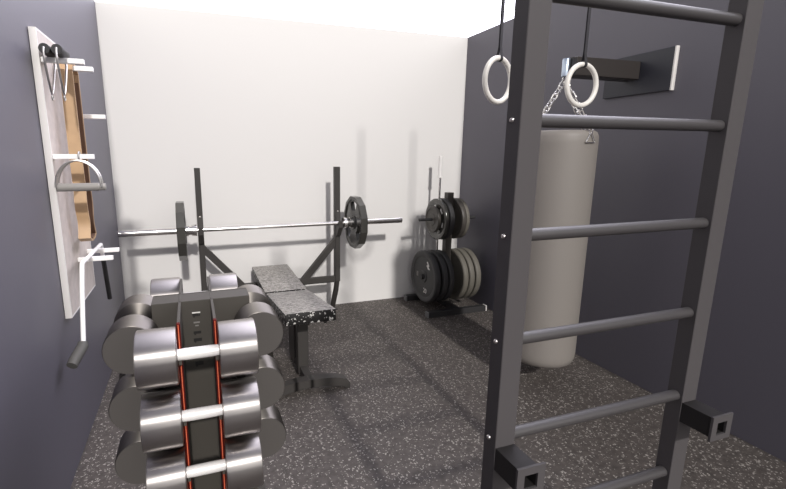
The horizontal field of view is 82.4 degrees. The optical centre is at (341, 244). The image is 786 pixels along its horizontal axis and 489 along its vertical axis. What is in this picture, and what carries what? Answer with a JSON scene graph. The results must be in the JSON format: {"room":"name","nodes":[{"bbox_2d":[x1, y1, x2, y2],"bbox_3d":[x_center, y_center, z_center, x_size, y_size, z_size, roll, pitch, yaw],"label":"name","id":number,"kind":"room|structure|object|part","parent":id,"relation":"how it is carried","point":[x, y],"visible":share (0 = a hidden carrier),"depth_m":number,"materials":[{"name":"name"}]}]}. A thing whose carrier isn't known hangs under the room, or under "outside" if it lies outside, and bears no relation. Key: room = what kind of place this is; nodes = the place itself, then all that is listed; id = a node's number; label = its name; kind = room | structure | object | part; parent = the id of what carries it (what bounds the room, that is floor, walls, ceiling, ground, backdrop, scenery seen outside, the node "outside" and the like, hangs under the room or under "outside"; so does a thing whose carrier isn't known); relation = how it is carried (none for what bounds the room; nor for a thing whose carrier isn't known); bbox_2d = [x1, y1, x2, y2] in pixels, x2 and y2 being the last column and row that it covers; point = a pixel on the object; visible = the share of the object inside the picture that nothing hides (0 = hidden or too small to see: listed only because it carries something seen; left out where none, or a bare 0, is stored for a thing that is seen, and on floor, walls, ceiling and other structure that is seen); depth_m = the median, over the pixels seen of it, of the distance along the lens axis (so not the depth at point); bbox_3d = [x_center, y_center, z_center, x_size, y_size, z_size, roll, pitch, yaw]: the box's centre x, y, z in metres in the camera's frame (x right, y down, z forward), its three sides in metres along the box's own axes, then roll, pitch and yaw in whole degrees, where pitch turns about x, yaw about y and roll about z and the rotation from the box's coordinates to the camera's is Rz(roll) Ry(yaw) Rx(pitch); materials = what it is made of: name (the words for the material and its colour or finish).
{"room":"gym","nodes":[
{"label":"gym","id":0,"kind":"room"},
{"bbox_2d":[0,0,124,488],"bbox_3d":[-1.084,-0.100,1.302,0.120,2.400,4.345,-4,12,-18],"label":"wall","id":1,"kind":"structure","parent":0,"point":[49,408],"depth_m":1.67,"materials":[{"name":"grey paint"}]},
{"bbox_2d":[28,26,119,318],"bbox_3d":[-1.171,-0.305,2.064,0.211,1.180,0.580,-4,12,-18],"label":"board","id":2,"kind":"object","parent":1,"relation":"attached to","point":[71,251],"depth_m":1.87,"materials":[{"name":"white wood"}]},
{"bbox_3d":[-1.152,-0.676,1.767,0.040,0.207,0.154,-4,12,-18],"label":"stirrup handle","id":3,"kind":"part","parent":2,"relation":"part of","materials":[{"name":"silver metal"}]},
{"bbox_3d":[-1.112,-0.678,1.780,0.040,0.207,0.154,-4,12,-18],"label":"stirrup handle","id":4,"kind":"part","parent":2,"relation":"part of","materials":[{"name":"silver metal"}]},
{"bbox_3d":[-1.269,-0.305,2.063,0.025,1.164,0.504,-4,12,-18],"label":"panel","id":5,"kind":"part","parent":2,"relation":"part of","materials":[{"name":"white wood"}]},
{"bbox_2d":[59,64,96,240],"bbox_3d":[-1.197,-0.407,2.028,0.050,0.788,0.139,-4,12,-18],"label":"belt","id":6,"kind":"object","parent":2,"relation":"hanging from","point":[73,112],"visible":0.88,"depth_m":2.00,"materials":[{"name":"beige leather"}]},
{"bbox_3d":[-1.089,-0.305,1.856,0.184,0.164,0.069,-4,12,-18],"label":"cable handle","id":7,"kind":"part","parent":2,"relation":"part of","materials":[{"name":"silver metal"}]},
{"bbox_2d":[66,243,111,368],"bbox_3d":[-1.196,0.240,2.123,0.070,0.397,0.788,-4,12,-18],"label":"bar","id":8,"kind":"object","parent":2,"relation":"hanging from","point":[74,360],"visible":0.93,"depth_m":1.90,"materials":[{"name":"white metal"}]},
{"bbox_2d":[95,2,467,304],"bbox_3d":[-0.304,-0.619,3.865,3.259,2.400,0.120,-4,12,-18],"label":"wall","id":9,"kind":"structure","parent":0,"point":[266,109],"depth_m":3.68,"materials":[{"name":"white paint"}]},
{"bbox_2d":[70,297,785,488],"bbox_3d":[0.925,1.325,0.511,3.259,0.080,7.865,-4,12,-18],"label":"floor","id":10,"kind":"structure","parent":0,"point":[412,413],"depth_m":2.31,"materials":[{"name":"rubber"}]},
{"bbox_2d":[151,276,265,488],"bbox_3d":[-0.454,0.615,1.476,0.440,0.929,0.508,-4,12,-18],"label":"stand","id":11,"kind":"object","parent":10,"relation":"on","point":[195,316],"visible":0.56,"depth_m":1.38,"materials":[{"name":"grey metal"}]},
{"bbox_2d":[102,294,157,373],"bbox_3d":[-0.621,0.260,1.349,0.140,0.140,0.302,-4,12,-18],"label":"dumbbell","id":12,"kind":"object","parent":11,"relation":"on","point":[134,313],"visible":0.64,"depth_m":1.21,"materials":[{"name":"silver metal"}]},
{"bbox_2d":[115,431,146,483],"bbox_3d":[-0.621,0.598,1.417,0.140,0.140,0.302,-4,12,-18],"label":"dumbbell","id":13,"kind":"object","parent":11,"relation":"on","point":[130,461],"visible":0.27,"depth_m":1.27,"materials":[{"name":"silver metal"}]},
{"bbox_2d":[108,373,164,430],"bbox_3d":[-0.621,0.431,1.383,0.140,0.140,0.302,-4,12,-18],"label":"dumbbell","id":14,"kind":"object","parent":11,"relation":"on","point":[124,406],"visible":0.28,"depth_m":1.24,"materials":[{"name":"silver metal"}]},
{"bbox_3d":[-0.426,0.645,1.251,0.009,0.899,0.015,-4,12,-18],"label":"edge trim","id":15,"kind":"part","parent":11,"relation":"part of","materials":[{"name":"red"}]},
{"bbox_3d":[-0.497,0.604,1.459,0.008,0.898,0.456,-4,12,-18],"label":"panel","id":16,"kind":"part","parent":11,"relation":"part of","materials":[{"name":"grey"}]},
{"bbox_2d":[150,272,237,295],"bbox_3d":[-0.533,0.188,1.631,0.294,0.149,0.149,-4,12,-18],"label":"dumbbell","id":17,"kind":"object","parent":11,"relation":"on","point":[161,286],"visible":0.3,"depth_m":1.58,"materials":[{"name":"silver metal"}]},
{"bbox_2d":[133,317,258,390],"bbox_3d":[-0.374,0.282,1.167,0.294,0.149,0.149,-4,12,-18],"label":"dumbbell","id":18,"kind":"object","parent":11,"relation":"on","point":[157,356],"visible":0.99,"depth_m":1.12,"materials":[{"name":"silver metal"}]},
{"bbox_3d":[-0.374,0.282,1.167,0.106,0.031,0.031,-4,12,-18],"label":"handle","id":19,"kind":"part","parent":18,"relation":"part of","materials":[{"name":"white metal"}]},
{"bbox_3d":[-0.451,0.592,1.517,0.285,0.898,0.008,-4,12,-18],"label":"cross panel","id":20,"kind":"part","parent":11,"relation":"part of","materials":[{"name":"grey metal"}]},
{"bbox_3d":[-0.438,0.163,1.392,0.285,0.005,0.072,-4,12,-18],"label":"panel","id":21,"kind":"part","parent":11,"relation":"part of","materials":[{"name":"grey metal"}]},
{"bbox_2d":[140,376,261,453],"bbox_3d":[-0.374,0.454,1.201,0.294,0.149,0.149,-4,12,-18],"label":"dumbbell","id":22,"kind":"object","parent":11,"relation":"on","point":[162,414],"visible":0.98,"depth_m":1.16,"materials":[{"name":"silver metal"}]},
{"bbox_3d":[-0.374,0.454,1.201,0.106,0.031,0.031,-4,12,-18],"label":"handle","id":23,"kind":"part","parent":22,"relation":"part of","materials":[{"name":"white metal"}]},
{"bbox_2d":[146,432,263,488],"bbox_3d":[-0.374,0.621,1.235,0.294,0.149,0.149,-4,12,-18],"label":"dumbbell","id":24,"kind":"object","parent":11,"relation":"on","point":[242,464],"visible":0.85,"depth_m":1.20,"materials":[{"name":"silver metal"}]},
{"bbox_3d":[-0.374,0.621,1.235,0.106,0.031,0.031,-4,12,-18],"label":"handle","id":25,"kind":"part","parent":24,"relation":"part of","materials":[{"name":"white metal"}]},
{"bbox_3d":[-0.410,0.598,1.487,0.008,0.898,0.456,-4,12,-18],"label":"panel","id":26,"kind":"part","parent":11,"relation":"part of","materials":[{"name":"grey"}]},
{"bbox_3d":[-0.339,0.639,1.279,0.009,0.899,0.015,-4,12,-18],"label":"edge trim","id":27,"kind":"part","parent":11,"relation":"part of","materials":[{"name":"red"}]},
{"bbox_2d":[234,284,283,355],"bbox_3d":[-0.287,0.238,1.458,0.140,0.140,0.302,-4,12,-18],"label":"dumbbell","id":28,"kind":"object","parent":11,"relation":"on","point":[270,331],"visible":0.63,"depth_m":1.33,"materials":[{"name":"silver metal"}]},
{"bbox_2d":[236,351,284,408],"bbox_3d":[-0.287,0.409,1.493,0.140,0.140,0.302,-4,12,-18],"label":"dumbbell","id":29,"kind":"object","parent":11,"relation":"on","point":[270,379],"visible":0.36,"depth_m":1.36,"materials":[{"name":"silver metal"}]},
{"bbox_2d":[258,404,285,457],"bbox_3d":[-0.287,0.576,1.527,0.140,0.140,0.302,-4,12,-18],"label":"dumbbell","id":30,"kind":"object","parent":11,"relation":"on","point":[272,435],"visible":0.27,"depth_m":1.40,"materials":[{"name":"silver metal"}]},
{"bbox_2d":[194,167,349,395],"bbox_3d":[-0.389,0.120,3.100,1.165,1.270,1.395,-4,12,-18],"label":"weight bench","id":31,"kind":"object","parent":10,"relation":"on","point":[297,307],"visible":0.81,"depth_m":3.14,"materials":[{"name":"metal"}]},
{"bbox_2d":[118,217,402,237],"bbox_3d":[-0.528,-0.142,3.471,2.198,0.085,0.085,-4,12,-18],"label":"barbell","id":32,"kind":"object","parent":31,"relation":"on","point":[192,230],"visible":0.98,"depth_m":3.39,"materials":[{"name":"silver metal"}]},
{"bbox_2d":[175,201,187,260],"bbox_3d":[-1.170,-0.100,3.261,0.056,0.423,0.423,-4,12,-18],"label":"weight plate","id":33,"kind":"object","parent":32,"relation":"on","point":[179,205],"visible":0.98,"depth_m":3.09,"materials":[{"name":"black metal"}]},
{"bbox_2d":[344,196,367,248],"bbox_3d":[0.114,-0.185,3.682,0.056,0.423,0.423,-4,12,-18],"label":"weight plate","id":34,"kind":"object","parent":32,"relation":"on","point":[356,236],"visible":0.92,"depth_m":3.61,"materials":[{"name":"black metal"}]},
{"bbox_3d":[-0.499,0.279,3.458,0.298,0.082,0.672,-4,12,-18],"label":"backrest","id":35,"kind":"part","parent":31,"relation":"part of","materials":[{"name":"plastic"}]},
{"bbox_3d":[-0.275,0.385,2.806,0.296,0.146,0.662,-4,12,-18],"label":"seat","id":36,"kind":"part","parent":31,"relation":"part of","materials":[{"name":"plastic"}]},
{"bbox_3d":[-0.061,0.432,3.906,0.046,0.340,0.183,-4,12,-18],"label":"leg","id":37,"kind":"part","parent":31,"relation":"part of","materials":[{"name":"grey paint"}]},
{"bbox_2d":[404,192,486,317],"bbox_3d":[0.927,0.052,3.993,0.589,1.035,0.517,-4,12,-18],"label":"tree","id":38,"kind":"object","parent":10,"relation":"on","point":[452,309],"visible":0.45,"depth_m":3.90,"materials":[{"name":"black metal"}]},
{"bbox_2d":[411,250,440,302],"bbox_3d":[0.747,0.283,3.970,0.052,0.463,0.463,-4,12,-18],"label":"weight plate","id":39,"kind":"object","parent":38,"relation":"on","point":[427,289],"visible":0.95,"depth_m":3.92,"materials":[{"name":"grey rubber"}]},
{"bbox_2d":[425,206,440,231],"bbox_3d":[0.799,-0.220,3.886,0.030,0.230,0.230,-4,12,-18],"label":"weight plate","id":40,"kind":"object","parent":38,"relation":"on","point":[433,212],"visible":0.94,"depth_m":3.85,"materials":[{"name":"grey metal"}]},
{"bbox_2d":[426,198,448,239],"bbox_3d":[0.835,-0.222,3.898,0.034,0.359,0.359,-4,12,-18],"label":"weight plate","id":41,"kind":"object","parent":38,"relation":"on","point":[442,231],"visible":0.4,"depth_m":3.81,"materials":[{"name":"black metal"}]},
{"bbox_2d":[427,250,447,301],"bbox_3d":[0.816,0.279,3.993,0.050,0.463,0.463,-4,12,-18],"label":"weight plate","id":42,"kind":"object","parent":38,"relation":"on","point":[442,265],"visible":0.27,"depth_m":3.81,"materials":[{"name":"grey rubber"}]},
{"bbox_2d":[436,156,442,249],"bbox_3d":[0.890,-0.163,4.112,0.042,1.284,0.042,-4,12,-18],"label":"bar","id":43,"kind":"object","parent":38,"relation":"on","point":[440,157],"visible":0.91,"depth_m":4.01,"materials":[{"name":"silver metal"}]},
{"bbox_2d":[436,250,454,299],"bbox_3d":[0.877,0.275,4.013,0.050,0.455,0.455,-4,12,-18],"label":"weight plate","id":44,"kind":"object","parent":38,"relation":"on","point":[451,278],"visible":0.24,"depth_m":3.82,"materials":[{"name":"grey rubber"}]},
{"bbox_2d":[438,198,454,239],"bbox_3d":[0.882,-0.225,3.913,0.045,0.363,0.363,-4,12,-18],"label":"weight plate","id":45,"kind":"object","parent":38,"relation":"on","point":[447,202],"visible":0.27,"depth_m":3.76,"materials":[{"name":"grey rubber"}]},
{"bbox_2d":[449,248,468,298],"bbox_3d":[1.007,0.266,4.056,0.052,0.459,0.459,-4,12,-18],"label":"weight plate","id":46,"kind":"object","parent":38,"relation":"on","point":[461,274],"visible":0.39,"depth_m":3.92,"materials":[{"name":"grey rubber"}]},
{"bbox_2d":[452,198,465,238],"bbox_3d":[0.990,-0.233,3.949,0.040,0.359,0.359,-4,12,-18],"label":"weight plate","id":47,"kind":"object","parent":38,"relation":"on","point":[459,210],"visible":0.47,"depth_m":3.84,"materials":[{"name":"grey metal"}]},
{"bbox_2d":[457,198,469,237],"bbox_3d":[1.026,-0.235,3.961,0.034,0.355,0.355,-4,12,-18],"label":"weight plate","id":48,"kind":"object","parent":38,"relation":"on","point":[461,200],"visible":0.25,"depth_m":3.81,"materials":[{"name":"grey rubber"}]},
{"bbox_2d":[453,248,474,297],"bbox_3d":[1.066,0.262,4.075,0.052,0.459,0.459,-4,12,-18],"label":"weight plate","id":49,"kind":"object","parent":38,"relation":"on","point":[464,253],"visible":0.23,"depth_m":3.88,"materials":[{"name":"grey rubber"}]},
{"bbox_2d":[461,248,480,297],"bbox_3d":[1.127,0.258,4.095,0.052,0.459,0.459,-4,12,-18],"label":"weight plate","id":50,"kind":"object","parent":38,"relation":"on","point":[477,270],"visible":0.31,"depth_m":3.90,"materials":[{"name":"grey rubber"}]},
{"bbox_2d":[481,0,763,488],"bbox_3d":[0.708,-0.080,1.049,0.709,2.460,0.131,-4,12,-18],"label":"ladder","id":51,"kind":"object","parent":10,"relation":"on","point":[505,465],"visible":1,"depth_m":1.08,"materials":[{"name":"grey metal"}]},
{"bbox_3d":[0.389,-0.068,0.989,0.056,2.460,0.045,-4,12,-18],"label":"post","id":52,"kind":"part","parent":51,"relation":"part of","materials":[{"name":"grey metal"}]},
{"bbox_3d":[0.428,0.534,1.010,0.077,0.072,0.006,-4,12,-18],"label":"plate","id":53,"kind":"part","parent":51,"relation":"part of","materials":[{"name":"grey metal"}]},
{"bbox_3d":[0.989,-0.107,1.186,0.056,2.460,0.045,-4,12,-18],"label":"post","id":54,"kind":"part","parent":51,"relation":"part of","materials":[{"name":"grey metal"}]},
{"bbox_3d":[1.027,0.494,1.207,0.077,0.072,0.006,-4,12,-18],"label":"plate","id":55,"kind":"part","parent":51,"relation":"part of","materials":[{"name":"grey metal"}]},
{"bbox_2d":[482,0,510,104],"bbox_3d":[0.757,-1.248,2.061,0.226,1.153,0.031,-8,14,-35],"label":"ring","id":56,"kind":"object","parent":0,"point":[499,58],"visible":0.88,"depth_m":2.11,"materials":[{"name":"white plastic"}]},
{"bbox_2d":[564,7,598,107],"bbox_3d":[1.242,-1.278,2.209,0.226,1.153,0.031,-4,12,-21],"label":"ring","id":57,"kind":"object","parent":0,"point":[582,64],"visible":1,"depth_m":2.27,"materials":[{"name":"white plastic"}]},
{"bbox_2d":[457,0,785,461],"bbox_3d":[1.893,-0.297,2.278,0.120,2.400,4.345,-4,12,-18],"label":"wall","id":58,"kind":"structure","parent":0,"point":[641,175],"depth_m":2.45,"materials":[{"name":"grey paint"}]},
{"bbox_2d":[570,45,679,98],"bbox_3d":[1.473,-0.953,2.466,0.476,0.222,0.422,-4,12,-18],"label":"bracket","id":59,"kind":"object","parent":58,"relation":"attached to","point":[653,71],"visible":0.83,"depth_m":2.45,"materials":[{"name":"black metal"}]},
{"bbox_2d":[521,58,598,367],"bbox_3d":[1.217,-0.154,2.579,0.389,1.736,0.389,6,13,26],"label":"bag","id":60,"kind":"object","parent":59,"relation":"hanging from","point":[567,160],"visible":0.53,"depth_m":2.43,"materials":[{"name":"white leather"}]},
{"bbox_3d":[1.130,-0.756,2.419,0.206,0.276,0.044,-4,12,-18],"label":"chain","id":61,"kind":"part","parent":60,"relation":"part of","materials":[{"name":"silver metal"}]},
{"bbox_3d":[1.181,-0.781,2.542,0.035,0.276,0.206,-5,12,-22],"label":"chain","id":62,"kind":"part","parent":60,"relation":"part of","materials":[{"name":"silver metal"}]},
{"bbox_3d":[1.305,-0.771,2.491,0.206,0.276,0.035,-5,12,-22],"label":"chain","id":63,"kind":"part","parent":60,"relation":"part of","materials":[{"name":"silver metal"}]},
{"bbox_3d":[1.254,-0.746,2.370,0.035,0.276,0.206,-5,12,-22],"label":"chain","id":64,"kind":"part","parent":60,"relation":"part of","materials":[{"name":"silver metal"}]},
{"bbox_3d":[1.454,-0.977,2.488,0.452,0.096,0.100,-4,12,-18],"label":"arm","id":65,"kind":"part","parent":59,"relation":"part of","materials":[{"name":"grey"}]},
{"bbox_3d":[1.687,-0.968,2.540,0.022,0.220,0.415,-4,12,-18],"label":"wall plate","id":66,"kind":"part","parent":59,"relation":"part of","materials":[{"name":"grey paint"}]}
]}

